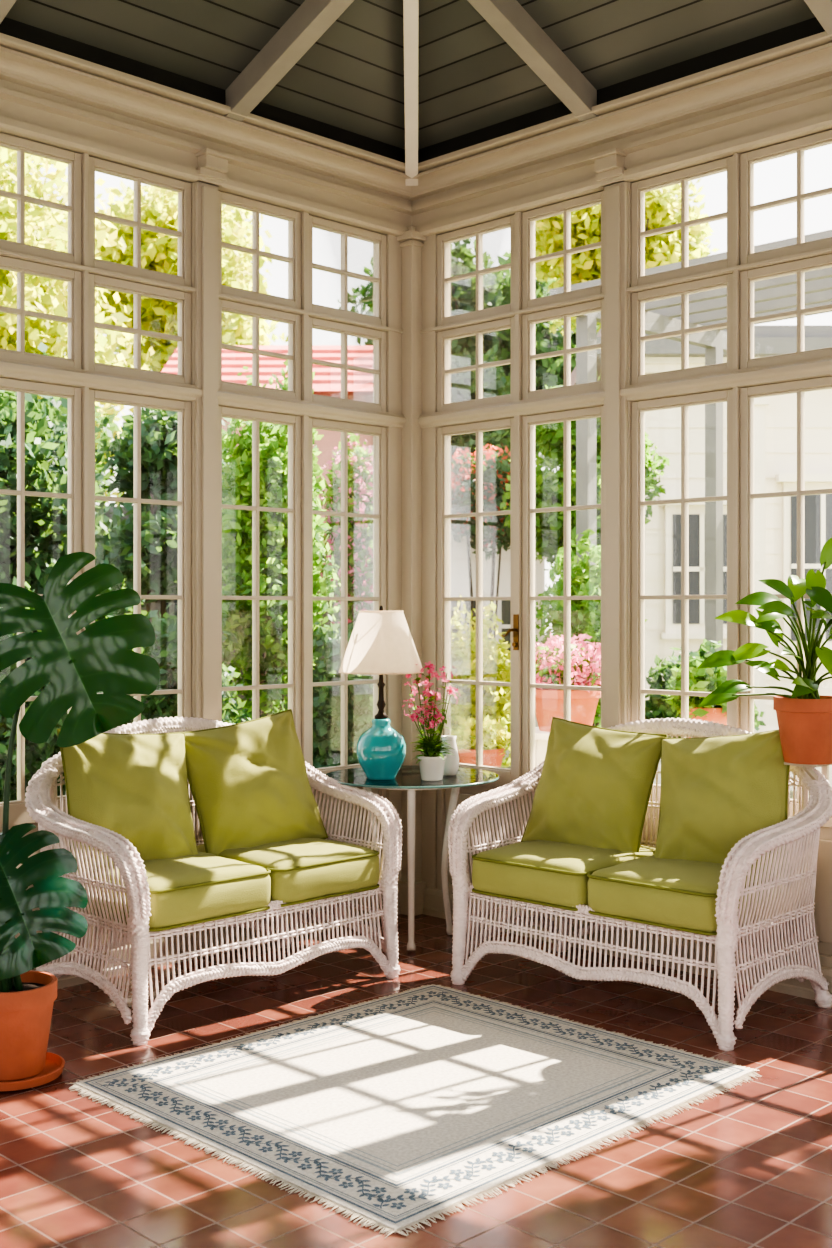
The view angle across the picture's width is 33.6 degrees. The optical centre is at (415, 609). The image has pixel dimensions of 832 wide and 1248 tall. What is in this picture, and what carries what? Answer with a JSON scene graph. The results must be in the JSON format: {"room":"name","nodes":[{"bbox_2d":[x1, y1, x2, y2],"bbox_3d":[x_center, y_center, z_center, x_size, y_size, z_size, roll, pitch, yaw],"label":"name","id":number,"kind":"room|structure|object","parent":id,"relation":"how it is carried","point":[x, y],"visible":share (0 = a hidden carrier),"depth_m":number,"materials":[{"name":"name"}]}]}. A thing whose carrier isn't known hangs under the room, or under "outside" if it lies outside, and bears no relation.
{"room":"sunroom","nodes":[
{"label":"sunroom","id":0,"kind":"room"},
{"bbox_2d":[0,970,56,1080],"bbox_3d":[-1.252,1.290,4.270,0.270,0.275,0.270,0,0,-45],"label":"pot","id":1,"kind":"object","parent":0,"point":[27,999],"depth_m":4.19,"materials":[{"name":"ceramic"}]},
{"bbox_2d":[0,132,401,950],"bbox_3d":[-1.967,-0.210,4.778,5.400,3.320,0.114,0,0,-45],"label":"window frame","id":2,"kind":"structure","parent":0,"point":[393,249],"depth_m":6.17,"materials":[{"name":"paint"}]},
{"bbox_2d":[0,0,15,23],"bbox_3d":[-0.840,-2.524,4.175,0.085,1.036,2.264,0,0,-45],"label":"beam","id":3,"kind":"structure","parent":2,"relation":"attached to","point":[5,5],"depth_m":4.80,"materials":[{"name":"brown wood"}]},
{"bbox_2d":[0,378,81,951],"bbox_3d":[-1.500,0.271,5.224,0.496,2.278,0.053,0,0,-45],"label":"window","id":4,"kind":"structure","parent":2,"relation":"in","point":[18,814],"depth_m":5.23,"materials":[{"name":"paint"}]},
{"bbox_2d":[0,133,81,264],"bbox_3d":[-1.500,-1.564,5.224,0.496,0.438,0.053,0,0,-45],"label":"window","id":5,"kind":"structure","parent":2,"relation":"in","point":[22,146],"depth_m":5.28,"materials":[{"name":"paint"}]},
{"bbox_2d":[0,256,81,368],"bbox_3d":[-1.500,-1.129,5.224,0.496,0.388,0.053,0,0,-45],"label":"window","id":6,"kind":"structure","parent":2,"relation":"in","point":[74,278],"depth_m":5.28,"materials":[{"name":"paint"}]},
{"bbox_2d":[89,389,190,947],"bbox_3d":[-1.133,0.271,5.592,0.496,2.278,0.053,0,0,-45],"label":"window","id":7,"kind":"structure","parent":2,"relation":"in","point":[183,408],"depth_m":5.70,"materials":[{"name":"paint"}]},
{"bbox_2d":[89,156,190,286],"bbox_3d":[-1.133,-1.564,5.592,0.496,0.438,0.053,0,0,-45],"label":"window","id":8,"kind":"structure","parent":2,"relation":"in","point":[182,188],"depth_m":5.59,"materials":[{"name":"paint"}]},
{"bbox_2d":[89,273,190,384],"bbox_3d":[-1.133,-1.129,5.592,0.496,0.388,0.053,0,0,-45],"label":"window","id":9,"kind":"structure","parent":2,"relation":"in","point":[183,299],"depth_m":5.58,"materials":[{"name":"paint"}]},
{"bbox_2d":[0,249,402,332],"bbox_3d":[-1.318,-1.335,5.346,3.560,0.016,0.015,0,0,-45],"label":"trim","id":10,"kind":"structure","parent":2,"relation":"attached to","point":[2,251],"depth_m":5.67,"materials":[{"name":"paint"}]},
{"bbox_2d":[0,17,404,162],"bbox_3d":[-1.911,-2.114,4.723,5.400,0.093,0.250,0,0,-45],"label":"trim","id":11,"kind":"structure","parent":2,"relation":"attached to","point":[8,26],"depth_m":5.49,"materials":[{"name":"brown wood"}]},
{"bbox_2d":[0,358,405,427],"bbox_3d":[-1.293,-0.904,5.363,3.620,0.064,0.040,0,0,-45],"label":"trim","id":12,"kind":"structure","parent":2,"relation":"attached to","point":[8,367],"depth_m":5.67,"materials":[{"name":"paint"}]},
{"bbox_2d":[0,33,411,236],"bbox_3d":[-1.867,-1.925,4.679,5.400,0.280,0.195,0,0,-45],"label":"trim","id":13,"kind":"structure","parent":2,"relation":"attached to","point":[48,96],"depth_m":5.62,"materials":[{"name":"paint"}]},
{"bbox_2d":[195,148,233,958],"bbox_3d":[-0.849,-0.226,5.747,0.140,3.352,0.105,0,0,-45],"label":"window post","id":14,"kind":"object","parent":2,"relation":"attached to","point":[211,163],"depth_m":5.74,"materials":[{"name":"paint"}]},
{"bbox_2d":[32,889,400,988],"bbox_3d":[-1.294,1.389,5.364,3.620,0.122,0.036,0,0,-45],"label":"baseboard","id":15,"kind":"structure","parent":2,"relation":"attached to","point":[64,981],"depth_m":5.66,"materials":[{"name":"paint"}]},
{"bbox_2d":[219,406,300,745],"bbox_3d":[-0.701,0.271,6.023,0.476,2.278,0.053,0,0,-45],"label":"window","id":16,"kind":"structure","parent":2,"relation":"in","point":[293,422],"depth_m":6.06,"materials":[{"name":"paint"}]},
{"bbox_2d":[219,191,300,308],"bbox_3d":[-0.701,-1.564,6.023,0.476,0.438,0.053,0,0,-45],"label":"window","id":17,"kind":"structure","parent":2,"relation":"in","point":[293,218],"depth_m":6.03,"materials":[{"name":"paint"}]},
{"bbox_2d":[219,299,300,399],"bbox_3d":[-0.701,-1.129,6.023,0.476,0.388,0.053,0,0,-45],"label":"window","id":18,"kind":"structure","parent":2,"relation":"in","point":[293,321],"depth_m":6.03,"materials":[{"name":"paint"}]},
{"bbox_2d":[224,0,353,121],"bbox_3d":[-0.437,-2.284,5.384,0.085,0.557,1.124,0,0,-45],"label":"beam","id":19,"kind":"structure","parent":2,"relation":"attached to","point":[310,21],"depth_m":5.45,"materials":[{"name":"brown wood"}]},
{"bbox_2d":[309,418,385,869],"bbox_3d":[-0.334,0.271,6.391,0.496,2.278,0.053,0,0,-45],"label":"window","id":20,"kind":"structure","parent":2,"relation":"in","point":[377,434],"depth_m":6.38,"materials":[{"name":"paint"}]},
{"bbox_2d":[309,215,385,325],"bbox_3d":[-0.334,-1.564,6.391,0.496,0.438,0.053,0,0,-45],"label":"window","id":21,"kind":"structure","parent":2,"relation":"in","point":[359,254],"depth_m":6.43,"materials":[{"name":"paint"}]},
{"bbox_2d":[309,317,385,411],"bbox_3d":[-0.334,-1.129,6.391,0.496,0.388,0.053,0,0,-45],"label":"window","id":22,"kind":"structure","parent":2,"relation":"in","point":[370,344],"depth_m":6.45,"materials":[{"name":"paint"}]},
{"bbox_2d":[5,0,814,149],"bbox_3d":[-0.020,-2.636,2.902,5.300,1.113,5.300,0,0,-45],"label":"ceiling","id":23,"kind":"structure","parent":0,"point":[351,79],"depth_m":5.47,"materials":[{"name":"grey wood"}]},
{"bbox_2d":[467,0,597,121],"bbox_3d":[0.397,-2.284,5.384,1.124,0.557,0.085,0,0,-45],"label":"beam","id":24,"kind":"structure","parent":23,"relation":"attached to","point":[509,19],"depth_m":5.45,"materials":[{"name":"beige wood"}]},
{"bbox_2d":[804,0,831,39],"bbox_3d":[0.800,-2.524,4.175,2.264,1.036,0.085,0,0,-45],"label":"beam","id":25,"kind":"structure","parent":23,"relation":"attached to","point":[821,9],"depth_m":4.81,"materials":[{"name":"beige wood"}]},
{"bbox_2d":[0,914,831,1247],"bbox_3d":[-0.020,1.500,2.832,5.600,0.100,5.600,0,0,-45],"label":"floor","id":26,"kind":"structure","parent":0,"point":[749,1165],"depth_m":3.71,"materials":[{"name":"tile"}]},
{"bbox_2d":[0,552,159,1091],"bbox_3d":[-1.364,0.575,4.295,1.010,1.749,0.552,0,0,25],"label":"monstera","id":27,"kind":"object","parent":26,"relation":"on","point":[100,658],"visible":1,"depth_m":4.18,"materials":[{"name":"plant"}]},
{"bbox_2d":[25,717,402,1045],"bbox_3d":[-0.752,0.939,5.261,1.405,1.022,0.752,0,0,-45],"label":"wicker loveseat","id":28,"kind":"object","parent":26,"relation":"on","point":[41,794],"visible":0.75,"depth_m":4.93,"materials":[{"name":"white wicker"}]},
{"bbox_2d":[72,852,270,931],"bbox_3d":[-0.911,1.008,5.034,0.543,0.184,0.618,0,0,-45],"label":"seat cushion","id":29,"kind":"object","parent":28,"relation":"on","point":[203,887],"visible":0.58,"depth_m":4.84,"materials":[{"name":"green fabric"}]},
{"bbox_2d":[57,729,197,876],"bbox_3d":[-1.065,0.712,5.134,0.569,0.554,0.315,0,0,-37],"label":"throw pillow","id":30,"kind":"object","parent":29,"relation":"on","point":[133,786],"visible":0.71,"depth_m":5.04,"materials":[{"name":"green fabric"}]},
{"bbox_2d":[197,838,378,906],"bbox_3d":[-0.525,1.008,5.420,0.543,0.186,0.618,0,0,-45],"label":"seat cushion","id":31,"kind":"object","parent":28,"relation":"on","point":[303,870],"visible":0.64,"depth_m":5.21,"materials":[{"name":"green fabric"}]},
{"bbox_2d":[185,709,327,854],"bbox_3d":[-0.658,0.708,5.506,0.593,0.594,0.315,0,0,-44],"label":"throw pillow","id":32,"kind":"object","parent":31,"relation":"on","point":[249,783],"visible":0.78,"depth_m":5.40,"materials":[{"name":"green fabric"}]},
{"bbox_2d":[326,765,498,949],"bbox_3d":[-0.020,1.086,6.035,0.770,0.722,0.770,0,0,-45],"label":"side table","id":33,"kind":"object","parent":26,"relation":"on","point":[408,778],"visible":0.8,"depth_m":5.90,"materials":[{"name":"clear glass"}]},
{"bbox_2d":[339,605,423,779],"bbox_3d":[-0.150,0.352,5.930,0.367,0.746,0.367,0,0,-45],"label":"table lamp","id":34,"kind":"object","parent":33,"relation":"on","point":[381,643],"visible":0.98,"depth_m":5.83,"materials":[{"name":"teal ceramic"}]},
{"bbox_2d":[402,661,460,780],"bbox_3d":[0.064,0.471,5.875,0.251,0.508,0.222,0,0,-1],"label":"flowers","id":35,"kind":"object","parent":33,"relation":"on","point":[432,762],"visible":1,"depth_m":5.84,"materials":[{"name":"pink plant"}]},
{"bbox_2d":[440,735,458,774],"bbox_3d":[0.145,0.640,6.060,0.092,0.170,0.092,0,0,-45],"label":"vase","id":36,"kind":"object","parent":33,"relation":"on","point":[451,767],"visible":0.82,"depth_m":6.03,"materials":[{"name":"ceramic"}]},
{"bbox_2d":[65,984,761,1237],"bbox_3d":[0.008,1.443,4.246,1.638,0.011,1.478,0,0,-45],"label":"area rug","id":37,"kind":"object","parent":26,"relation":"on","point":[396,1112],"visible":1,"depth_m":4.09,"materials":[{"name":"fabric"}]},
{"bbox_2d":[447,718,831,1050],"bbox_3d":[0.830,0.939,5.200,1.405,1.022,0.752,0,0,43],"label":"wicker loveseat","id":38,"kind":"object","parent":26,"relation":"on","point":[804,826],"visible":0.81,"depth_m":4.91,"materials":[{"name":"white wicker"}]},
{"bbox_2d":[472,840,655,910],"bbox_3d":[0.597,1.008,5.350,0.543,0.184,0.618,0,0,43],"label":"seat cushion","id":39,"kind":"object","parent":38,"relation":"on","point":[553,874],"visible":0.62,"depth_m":5.15,"materials":[{"name":"green fabric"}]},
{"bbox_2d":[521,717,667,851],"bbox_3d":[0.704,0.716,5.483,0.587,0.546,0.291,0,0,33],"label":"throw pillow","id":40,"kind":"object","parent":39,"relation":"on","point":[594,787],"visible":0.79,"depth_m":5.38,"materials":[{"name":"green fabric"}]},
{"bbox_2d":[587,855,795,935],"bbox_3d":[0.997,1.008,4.979,0.543,0.186,0.618,0,0,43],"label":"seat cushion","id":41,"kind":"object","parent":38,"relation":"on","point":[676,894],"visible":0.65,"depth_m":4.78,"materials":[{"name":"green fabric"}]},
{"bbox_2d":[654,729,789,875],"bbox_3d":[1.133,0.716,5.100,0.571,0.574,0.328,0,0,29],"label":"throw pillow","id":42,"kind":"object","parent":41,"relation":"on","point":[716,792],"visible":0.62,"depth_m":5.01,"materials":[{"name":"green fabric"}]},
{"bbox_2d":[422,128,831,904],"bbox_3d":[1.927,-0.210,4.778,0.114,3.320,5.400,0,0,-45],"label":"window frame","id":43,"kind":"structure","parent":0,"point":[429,251],"depth_m":6.18,"materials":[{"name":"paint"}]},
{"bbox_2d":[403,0,418,185],"bbox_3d":[-0.020,-2.607,4.705,0.060,1.214,3.642,0,0,0],"label":"beam","id":44,"kind":"structure","parent":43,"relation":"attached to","point":[410,7],"depth_m":5.80,"materials":[{"name":"paint"}]},
{"bbox_2d":[397,226,425,915],"bbox_3d":[-0.020,-0.190,6.579,0.100,3.280,0.100,0,0,-45],"label":"trim","id":45,"kind":"structure","parent":43,"relation":"attached to","point":[411,240],"depth_m":6.57,"materials":[{"name":"paint"}]},
{"bbox_2d":[437,418,513,902],"bbox_3d":[0.294,0.271,6.391,0.053,2.278,0.496,0,0,-45],"label":"door","id":46,"kind":"structure","parent":43,"relation":"in","point":[448,437],"depth_m":6.45,"materials":[{"name":"paint"}]},
{"bbox_2d":[437,215,513,325],"bbox_3d":[0.294,-1.564,6.391,0.053,0.438,0.496,0,0,-45],"label":"window","id":47,"kind":"structure","parent":43,"relation":"in","point":[467,257],"depth_m":6.43,"materials":[{"name":"paint"}]},
{"bbox_2d":[437,317,513,411],"bbox_3d":[0.294,-1.129,6.391,0.053,0.388,0.496,0,0,-45],"label":"window","id":48,"kind":"structure","parent":43,"relation":"in","point":[457,348],"depth_m":6.45,"materials":[{"name":"paint"}]},
{"bbox_2d":[501,406,603,920],"bbox_3d":[0.614,0.271,6.024,0.119,2.278,0.544,0,0,-45],"label":"door","id":49,"kind":"structure","parent":43,"relation":"in","point":[528,422],"depth_m":6.09,"materials":[{"name":"paint"}]},
{"bbox_2d":[522,191,603,308],"bbox_3d":[0.661,-1.564,6.023,0.053,0.438,0.476,0,0,-45],"label":"window","id":50,"kind":"structure","parent":43,"relation":"in","point":[565,208],"depth_m":6.03,"materials":[{"name":"paint"}]},
{"bbox_2d":[522,299,603,399],"bbox_3d":[0.661,-1.129,6.023,0.053,0.388,0.476,0,0,-45],"label":"window","id":51,"kind":"structure","parent":43,"relation":"in","point":[529,321],"depth_m":6.03,"materials":[{"name":"paint"}]},
{"bbox_2d":[589,148,627,958],"bbox_3d":[0.809,-0.226,5.747,0.105,3.352,0.140,0,0,-45],"label":"trim","id":52,"kind":"structure","parent":43,"relation":"attached to","point":[609,163],"depth_m":5.74,"materials":[{"name":"paint"}]},
{"bbox_2d":[418,17,824,162],"bbox_3d":[1.871,-2.114,4.723,0.250,0.093,5.400,0,0,-45],"label":"trim","id":53,"kind":"structure","parent":43,"relation":"attached to","point":[809,27],"depth_m":5.50,"materials":[{"name":"brown wood"}]},
{"bbox_2d":[412,31,831,236],"bbox_3d":[1.827,-1.925,4.679,0.195,0.280,5.400,0,0,-45],"label":"trim","id":54,"kind":"structure","parent":43,"relation":"attached to","point":[781,93],"depth_m":5.61,"materials":[{"name":"paint"}]},
{"bbox_2d":[418,356,831,427],"bbox_3d":[1.253,-0.904,5.363,0.040,0.064,3.620,0,0,-45],"label":"trim","id":55,"kind":"structure","parent":43,"relation":"attached to","point":[818,366],"depth_m":5.65,"materials":[{"name":"paint"}]},
{"bbox_2d":[420,246,831,332],"bbox_3d":[1.278,-1.335,5.346,0.015,0.016,3.560,0,0,-45],"label":"trim","id":56,"kind":"structure","parent":43,"relation":"attached to","point":[827,249],"depth_m":5.65,"materials":[{"name":"paint"}]},
{"bbox_2d":[423,888,831,999],"bbox_3d":[1.254,1.389,5.364,0.036,0.122,3.620,0,0,-45],"label":"baseboard","id":57,"kind":"structure","parent":43,"relation":"attached to","point":[433,899],"depth_m":5.58,"materials":[{"name":"paint"}]},
{"bbox_2d":[631,389,732,847],"bbox_3d":[1.093,0.271,5.592,0.053,2.278,0.496,0,0,-45],"label":"window","id":58,"kind":"structure","parent":43,"relation":"in","point":[638,409],"depth_m":5.62,"materials":[{"name":"paint"}]},
{"bbox_2d":[631,156,732,286],"bbox_3d":[1.093,-1.564,5.592,0.053,0.438,0.496,0,0,-45],"label":"window","id":59,"kind":"structure","parent":43,"relation":"in","point":[638,189],"depth_m":5.59,"materials":[{"name":"paint"}]},
{"bbox_2d":[631,273,732,384],"bbox_3d":[1.093,-1.129,5.592,0.053,0.388,0.496,0,0,-45],"label":"window","id":60,"kind":"structure","parent":43,"relation":"in","point":[638,299],"depth_m":5.59,"materials":[{"name":"paint"}]},
{"bbox_2d":[740,376,831,967],"bbox_3d":[1.460,0.271,5.224,0.053,2.278,0.496,0,0,-45],"label":"window","id":61,"kind":"structure","parent":43,"relation":"in","point":[822,900],"depth_m":5.25,"materials":[{"name":"paint"}]},
{"bbox_2d":[740,130,831,264],"bbox_3d":[1.460,-1.564,5.224,0.053,0.438,0.496,0,0,-45],"label":"window","id":62,"kind":"structure","parent":43,"relation":"in","point":[799,146],"depth_m":5.27,"materials":[{"name":"paint"}]},
{"bbox_2d":[740,254,831,368],"bbox_3d":[1.460,-1.129,5.224,0.053,0.388,0.496,0,0,-45],"label":"window","id":63,"kind":"structure","parent":43,"relation":"in","point":[799,267],"depth_m":5.26,"materials":[{"name":"paint"}]},
{"bbox_2d":[784,762,831,780],"bbox_3d":[1.445,0.610,5.003,0.193,0.120,0.130,0,0,-45],"label":"wall shelf","id":64,"kind":"object","parent":43,"relation":"attached to","point":[825,767],"visible":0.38,"depth_m":4.98,"materials":[{"name":"paint"}]},
{"bbox_2d":[696,537,831,764],"bbox_3d":[1.329,0.132,4.810,0.573,0.837,0.468,0,0,-27],"label":"potted plant","id":65,"kind":"object","parent":64,"relation":"on","point":[804,717],"visible":1,"depth_m":4.88,"materials":[{"name":"plant"}]},
{"bbox_2d":[773,695,831,764],"bbox_3d":[1.423,0.432,4.981,0.250,0.235,0.250,0,0,-45],"label":"pot","id":66,"kind":"object","parent":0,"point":[804,721],"depth_m":4.89,"materials":[{"name":"ceramic"}]},
{"label":"outside","id":67,"kind":"structure","parent":0,"visible":0},
{"bbox_2d":[63,762,796,798],"bbox_3d":[0.687,1.620,18.671,42.000,0.100,44.000,0,0,-45],"label":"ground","id":68,"kind":"structure","parent":67,"point":[791,792],"depth_m":11.77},
{"bbox_2d":[0,576,98,801],"bbox_3d":[-2.241,0.686,8.278,1.073,1.776,1.006,0,0,-33],"label":"bush","id":69,"kind":"object","parent":68,"relation":"on","point":[36,754],"visible":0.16,"depth_m":8.01,"materials":[{"name":"green plant"}]},
{"bbox_2d":[0,342,146,692],"bbox_3d":[-3.337,-0.212,10.396,2.670,3.582,2.363,0,0,39],"label":"tree","id":70,"kind":"object","parent":68,"relation":"on","point":[46,418],"visible":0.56,"depth_m":9.89,"materials":[{"name":"green plant"}]},
{"bbox_2d":[0,147,154,505],"bbox_3d":[-5.475,-2.174,15.072,4.833,7.495,5.209,0,0,-42],"label":"tree","id":71,"kind":"object","parent":68,"relation":"on","point":[42,294],"visible":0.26,"depth_m":14.26,"materials":[{"name":"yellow plant"}]},
{"bbox_2d":[11,506,224,787],"bbox_3d":[-2.820,0.340,12.600,2.900,2.460,1.800,0,0,0],"label":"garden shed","id":72,"kind":"object","parent":68,"relation":"on","point":[172,608],"visible":0.02,"depth_m":11.93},
{"bbox_2d":[95,407,243,656],"bbox_3d":[-1.783,-0.005,9.916,1.276,3.165,1.318,0,0,-33],"label":"tree","id":73,"kind":"object","parent":68,"relation":"on","point":[159,429],"visible":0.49,"depth_m":9.51,"materials":[{"name":"green plant"}]},
{"bbox_2d":[57,180,287,371],"bbox_3d":[-3.800,-2.686,21.325,3.758,8.516,4.613,0,0,6],"label":"tree","id":74,"kind":"object","parent":68,"relation":"on","point":[159,252],"visible":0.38,"depth_m":19.98,"materials":[{"name":"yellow plant"}]},
{"bbox_2d":[125,604,246,724],"bbox_3d":[-1.404,0.763,8.522,0.784,1.620,0.839,0,0,6],"label":"bush","id":75,"kind":"object","parent":68,"relation":"on","point":[166,656],"visible":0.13,"depth_m":8.32,"materials":[{"name":"green plant"}]},
{"bbox_2d":[161,345,372,581],"bbox_3d":[-1.270,-0.705,15.500,2.800,4.550,3.600,0,0,0],"label":"house","id":76,"kind":"structure","parent":68,"relation":"on","point":[327,380],"depth_m":14.28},
{"bbox_2d":[222,354,340,722],"bbox_3d":[-0.945,-0.097,9.094,0.923,3.336,0.869,0,0,-41],"label":"bush","id":77,"kind":"object","parent":68,"relation":"on","point":[273,447],"visible":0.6,"depth_m":8.91,"materials":[{"name":"green plant"}]},
{"bbox_2d":[222,583,372,722],"bbox_3d":[-0.820,0.670,11.295,1.600,1.800,0.210,0,0,0],"label":"shrub","id":78,"kind":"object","parent":68,"relation":"on","point":[324,615],"depth_m":11.20,"materials":[{"name":"green plant"}]},
{"bbox_2d":[313,621,372,767],"bbox_3d":[-0.395,0.813,8.301,0.733,1.520,0.773,0,0,6],"label":"bush","id":79,"kind":"object","parent":68,"relation":"on","point":[326,699],"visible":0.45,"depth_m":8.07,"materials":[{"name":"green plant"}]},
{"bbox_2d":[318,433,372,633],"bbox_3d":[-0.425,0.094,10.325,0.665,2.954,0.714,0,0,11],"label":"bush","id":80,"kind":"object","parent":68,"relation":"on","point":[360,484],"visible":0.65,"depth_m":10.16,"materials":[{"name":"green plant"}]},
{"bbox_2d":[338,250,598,468],"bbox_3d":[1.361,-2.364,22.608,4.768,7.874,4.639,0,0,-45],"label":"tree","id":81,"kind":"object","parent":68,"relation":"on","point":[548,371],"visible":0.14,"depth_m":21.22,"materials":[{"name":"green plant"}]},
{"bbox_2d":[451,595,510,768],"bbox_3d":[0.393,0.731,9.170,0.698,1.684,0.749,0,0,2],"label":"bush","id":82,"kind":"object","parent":68,"relation":"on","point":[496,699],"visible":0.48,"depth_m":9.05,"materials":[{"name":"green plant"}]},
{"bbox_2d":[452,443,510,638],"bbox_3d":[0.586,0.036,12.208,1.046,3.071,1.130,0,0,-2],"label":"bush","id":83,"kind":"object","parent":68,"relation":"on","point":[496,470],"visible":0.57,"depth_m":11.98,"materials":[{"name":"green plant"}]},
{"bbox_2d":[456,715,510,766],"bbox_3d":[0.337,0.743,7.286,0.343,0.374,0.322,0,0,-45],"label":"flower planter","id":84,"kind":"object","parent":68,"relation":"on","point":[495,737],"visible":0.7,"depth_m":7.21,"materials":[{"name":"ceramic"}]},
{"bbox_2d":[458,344,510,468],"bbox_3d":[0.662,-0.937,17.898,1.818,5.024,2.092,0,0,-45],"label":"tree","id":85,"kind":"object","parent":68,"relation":"on","point":[493,385],"visible":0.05,"depth_m":17.33,"materials":[{"name":"green plant"}]},
{"bbox_2d":[451,534,546,761],"bbox_3d":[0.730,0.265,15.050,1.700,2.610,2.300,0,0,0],"label":"house","id":86,"kind":"structure","parent":68,"relation":"on","point":[459,558],"depth_m":14.20,"materials":[{"name":"white paint"}]},
{"bbox_2d":[535,727,549,765],"bbox_3d":[0.780,1.100,7.200,0.380,0.940,0.380,0,0,0],"label":"plinth","id":87,"kind":"object","parent":68,"relation":"on","point":[541,737],"visible":0.04,"depth_m":7.04,"materials":[{"name":"white"}]},
{"bbox_2d":[535,632,600,731],"bbox_3d":[0.781,0.372,7.199,0.544,0.516,0.507,0,0,-45],"label":"flower planter","id":88,"kind":"object","parent":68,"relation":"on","point":[585,663],"visible":0.71,"depth_m":7.07,"materials":[{"name":"ceramic"}]},
{"bbox_2d":[500,376,669,724],"bbox_3d":[1.392,-0.161,10.957,1.282,3.476,1.218,0,0,42],"label":"tree","id":89,"kind":"object","parent":68,"relation":"on","point":[548,483],"visible":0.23,"depth_m":10.82,"materials":[{"name":"green plant"}]},
{"bbox_2d":[535,528,647,726],"bbox_3d":[1.075,0.520,8.896,0.752,2.103,0.685,0,0,-39],"label":"bush","id":90,"kind":"object","parent":68,"relation":"on","point":[585,614],"visible":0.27,"depth_m":8.80,"materials":[{"name":"green plant"}]},
{"bbox_2d":[510,178,718,334],"bbox_3d":[2.799,-2.380,19.265,2.914,7.904,2.504,0,0,19],"label":"tree","id":91,"kind":"object","parent":68,"relation":"on","point":[662,209],"visible":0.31,"depth_m":18.66,"materials":[{"name":"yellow plant"}]},
{"bbox_2d":[550,230,831,653],"bbox_3d":[2.490,-0.350,9.372,2.200,3.840,2.700,0,0,-45],"label":"pergola","id":92,"kind":"object","parent":68,"relation":"on","point":[779,294],"visible":0.42,"depth_m":9.84,"materials":[{"name":"white wood"}]},
{"bbox_2d":[661,660,726,737],"bbox_3d":[1.536,0.478,7.293,0.454,0.444,0.468,0,0,-30],"label":"flower planter","id":93,"kind":"object","parent":68,"relation":"on","point":[701,679],"visible":0.53,"depth_m":7.19,"materials":[{"name":"ceramic"}]},
{"bbox_2d":[571,325,831,790],"bbox_3d":[3.980,-0.435,13.850,4.900,4.010,4.300,0,0,0],"label":"neighbouring house","id":94,"kind":"structure","parent":68,"relation":"on","point":[775,417],"depth_m":11.95,"materials":[{"name":"white paint"}]},
{"bbox_2d":[645,638,765,764],"bbox_3d":[1.838,0.879,8.991,0.761,1.387,0.735,0,0,-40],"label":"bush","id":95,"kind":"object","parent":68,"relation":"on","point":[656,703],"visible":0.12,"depth_m":8.98,"materials":[{"name":"green plant"}]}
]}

